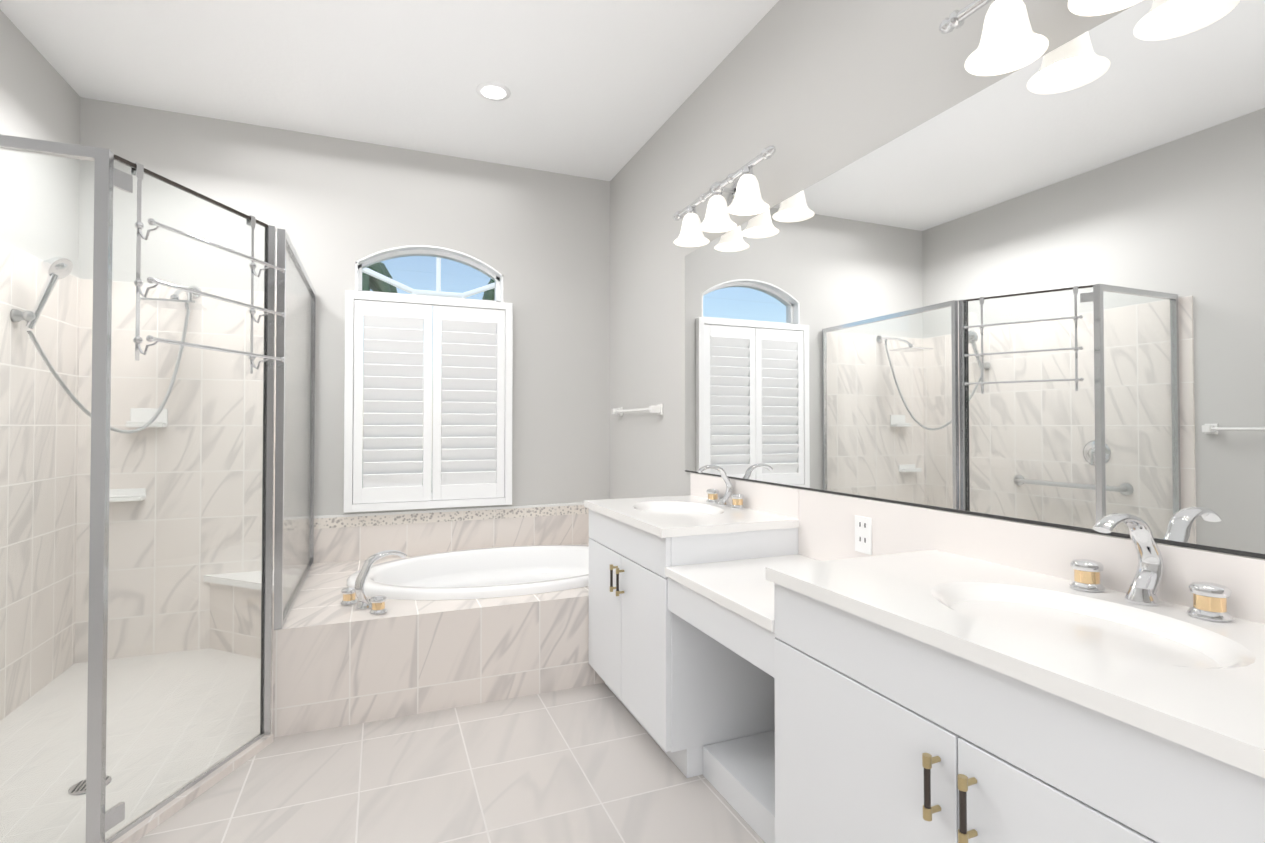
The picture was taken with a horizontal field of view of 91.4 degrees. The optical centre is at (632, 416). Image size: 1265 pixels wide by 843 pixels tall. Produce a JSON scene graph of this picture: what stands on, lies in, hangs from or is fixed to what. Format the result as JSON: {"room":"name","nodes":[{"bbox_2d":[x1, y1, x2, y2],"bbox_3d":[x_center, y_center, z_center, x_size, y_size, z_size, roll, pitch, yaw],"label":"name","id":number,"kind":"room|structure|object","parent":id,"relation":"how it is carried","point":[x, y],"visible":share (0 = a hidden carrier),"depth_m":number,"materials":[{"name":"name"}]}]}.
{"room":"bathroom","nodes":[
{"label":"bathroom","id":0,"kind":"room"},
{"bbox_2d":[0,10,80,276],"bbox_3d":[-1.842,-0.235,0.539,0.120,2.900,5.920,0,-1,-22],"label":"wall","id":1,"kind":"structure","parent":0,"point":[40,98],"depth_m":2.77,"materials":[{"name":"grey paint"}]},
{"bbox_2d":[0,240,79,720],"bbox_3d":[-2.475,0.262,2.260,0.012,1.960,1.920,0,-1,-22],"label":"shower wall tile","id":2,"kind":"structure","parent":1,"relation":"attached to","point":[60,398],"depth_m":2.76,"materials":[{"name":"beige tile"}]},
{"bbox_2d":[10,256,206,433],"bbox_3d":[-2.430,-0.315,2.968,0.598,0.795,0.636,0,-1,-22],"label":"shower head","id":3,"kind":"object","parent":2,"relation":"attached to","point":[40,305],"depth_m":2.70},
{"bbox_2d":[78,97,609,515],"bbox_3d":[-1.530,-0.185,3.775,2.900,2.900,0.160,0,-1,-22],"label":"wall","id":4,"kind":"structure","parent":0,"point":[336,209],"depth_m":3.70,"materials":[{"name":"grey paint"}]},
{"bbox_2d":[75,279,276,662],"bbox_3d":[-2.344,0.278,3.344,1.047,1.960,0.012,0,-1,-22],"label":"tiled wall","id":5,"kind":"structure","parent":4,"relation":"attached to","point":[136,540],"depth_m":3.29,"materials":[{"name":"beige tile"}]},
{"bbox_2d":[109,488,145,501],"bbox_3d":[-2.629,0.406,3.178,0.180,0.060,0.075,0,-1,-22],"label":"shower shelf","id":6,"kind":"object","parent":5,"relation":"attached to","point":[118,495],"depth_m":3.19,"materials":[{"name":"white ceramic"}]},
{"bbox_2d":[125,408,167,426],"bbox_3d":[-2.537,0.006,3.222,0.160,0.100,0.075,0,-1,-22],"label":"soap shelf","id":7,"kind":"object","parent":5,"relation":"attached to","point":[137,416],"depth_m":3.23,"materials":[{"name":"white ceramic"}]},
{"bbox_2d":[344,245,512,512],"bbox_3d":[-1.253,-0.249,3.845,0.975,1.619,0.181,0,-1,-22],"label":"window unit","id":8,"kind":"structure","parent":4,"relation":"in","point":[401,434],"depth_m":3.76,"materials":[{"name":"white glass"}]},
{"bbox_2d":[314,502,588,563],"bbox_3d":[-0.992,0.714,3.886,1.810,0.274,0.016,0,-1,-22],"label":"wall tile","id":9,"kind":"structure","parent":4,"relation":"attached to","point":[349,537],"depth_m":3.79,"materials":[{"name":"beige tile"}]},
{"bbox_2d":[0,0,778,180],"bbox_3d":[-0.443,-1.726,1.131,3.140,0.100,5.920,0,-1,-22],"label":"ceiling","id":10,"kind":"structure","parent":0,"point":[604,90],"depth_m":2.88,"materials":[{"name":"white paint"}]},
{"bbox_2d":[476,82,510,100],"bbox_3d":[-0.703,-1.641,3.119,0.170,0.008,0.170,0,-1,-22],"label":"recessed light","id":11,"kind":"object","parent":10,"relation":"in","point":[493,91],"visible":1,"depth_m":3.11,"materials":[{"name":"white"}]},
{"bbox_2d":[135,683,764,842],"bbox_3d":[-0.443,1.274,1.086,3.140,0.100,5.920,0,-1,-22],"label":"floor","id":12,"kind":"structure","parent":0,"point":[594,763],"depth_m":2.06,"materials":[{"name":"tile"}]},
{"bbox_2d":[0,648,273,842],"bbox_3d":[-1.987,1.230,2.465,1.057,0.030,1.858,0,-1,-22],"label":"shower floor","id":13,"kind":"structure","parent":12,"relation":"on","point":[136,833],"depth_m":2.36,"materials":[{"name":"tile"}]},
{"bbox_2d":[68,775,111,795],"bbox_3d":[-1.813,1.232,2.062,0.110,0.006,0.110,0,-1,-22],"label":"floor drain","id":14,"kind":"object","parent":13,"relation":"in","point":[79,788],"depth_m":2.04,"materials":[{"name":"silver metal"}]},
{"bbox_2d":[0,134,315,842],"bbox_3d":[-1.973,0.253,2.492,1.089,1.984,1.842,0,-1,-22],"label":"shower enclosure","id":15,"kind":"object","parent":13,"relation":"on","point":[295,314],"visible":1,"depth_m":1.95,"materials":[{"name":"clear glass"}]},
{"bbox_2d":[204,570,273,660],"bbox_3d":[-1.994,1.054,3.196,0.500,0.396,0.500,0,-1,-22],"label":"shower bench","id":16,"kind":"object","parent":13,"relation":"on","point":[231,584],"depth_m":3.26,"materials":[{"name":"tile"}]},
{"bbox_2d":[272,543,604,737],"bbox_3d":[-0.775,0.934,3.309,1.839,0.647,1.239,0,-1,-22],"label":"bathtub","id":17,"kind":"object","parent":12,"relation":"on","point":[374,637],"visible":0.92,"depth_m":2.69,"materials":[{"name":"tile"}]},
{"bbox_2d":[340,550,406,614],"bbox_3d":[-1.131,0.717,2.698,0.276,0.231,0.267,0,-1,-22],"label":"faucet","id":18,"kind":"object","parent":17,"relation":"on","point":[391,600],"depth_m":2.68,"materials":[{"name":"silver metal"}]},
{"bbox_2d":[584,497,1264,842],"bbox_3d":[0.510,0.820,1.808,0.592,0.829,2.504,0,-1,-22],"label":"bathroom vanity","id":19,"kind":"object","parent":12,"relation":"on","point":[772,663],"depth_m":1.21,"materials":[{"name":"white wood"}]},
{"bbox_2d":[697,465,744,508],"bbox_3d":[0.359,0.299,2.680,0.166,0.178,0.272,0,-1,-22],"label":"faucet","id":20,"kind":"object","parent":19,"relation":"on","point":[728,493],"depth_m":2.69,"materials":[{"name":"silver metal"}]},
{"bbox_2d":[1069,513,1233,621],"bbox_3d":[0.963,0.276,1.198,0.166,0.178,0.272,0,-1,-22],"label":"faucet","id":21,"kind":"object","parent":19,"relation":"on","point":[1139,577],"depth_m":1.20,"materials":[{"name":"silver metal"}]},
{"bbox_2d":[610,0,1256,557],"bbox_3d":[0.955,-0.217,1.678,0.120,2.900,5.920,0,-1,-22],"label":"wall","id":22,"kind":"structure","parent":0,"point":[814,90],"depth_m":2.59,"materials":[{"name":"grey paint"}]},
{"bbox_2d":[611,404,662,415],"bbox_3d":[0.013,-0.036,3.743,0.064,0.060,0.680,0,-1,-22],"label":"towel rail","id":23,"kind":"object","parent":22,"relation":"attached to","point":[657,409],"visible":1,"depth_m":3.59,"materials":[{"name":"white ceramic"}]},
{"bbox_2d":[673,145,775,246],"bbox_3d":[0.381,-0.935,2.675,0.198,0.228,0.844,0,-1,-22],"label":"sconce","id":24,"kind":"object","parent":22,"relation":"attached to","point":[743,198],"visible":1,"depth_m":2.63,"materials":[{"name":"white glass"}]},
{"bbox_2d":[855,515,871,554],"bbox_3d":[0.741,0.380,1.981,0.006,0.115,0.070,0,-1,-22],"label":"outlet","id":25,"kind":"object","parent":22,"relation":"attached to","point":[863,523],"depth_m":1.98,"materials":[{"name":"white plastic"}]},
{"bbox_2d":[685,0,1264,558],"bbox_3d":[0.795,-0.293,1.900,0.008,1.112,2.770,0,-1,-22],"label":"mirror","id":26,"kind":"object","parent":22,"relation":"attached to","point":[1033,292],"visible":1,"depth_m":1.48,"materials":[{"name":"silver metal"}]},
{"bbox_2d":[939,0,1142,75],"bbox_3d":[0.973,-0.957,1.222,0.198,0.228,0.844,0,-1,-22],"label":"sconce","id":27,"kind":"object","parent":22,"relation":"attached to","point":[1010,40],"visible":1,"depth_m":1.44,"materials":[{"name":"white glass"}]},
{"label":"outside","id":28,"kind":"structure","parent":0,"visible":0},
{"bbox_3d":[-5.667,1.481,16.265,26.000,0.050,25.460,0,-1,-22],"label":"ground","id":29,"kind":"structure","parent":28,"visible":0},
{"bbox_2d":[362,262,396,292],"bbox_3d":[-4.439,-0.559,9.487,1.899,3.838,1.916,0,-1,-22],"label":"tree","id":30,"kind":"object","parent":29,"relation":"on","point":[372,285],"depth_m":9.32,"materials":[{"name":"green plant"}]},
{"bbox_2d":[362,257,494,297],"bbox_3d":[-2.401,-0.627,7.617,4.322,3.900,0.070,0,-1,-22],"label":"cage","id":31,"kind":"object","parent":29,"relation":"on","point":[438,292],"depth_m":7.61,"materials":[{"name":"white wood"}]},
{"bbox_2d":[482,279,494,300],"bbox_3d":[-1.895,-0.610,11.064,1.899,3.988,1.916,0,-1,-22],"label":"tree","id":32,"kind":"object","parent":29,"relation":"on","point":[489,294],"depth_m":10.59,"materials":[{"name":"green plant"}]}
]}

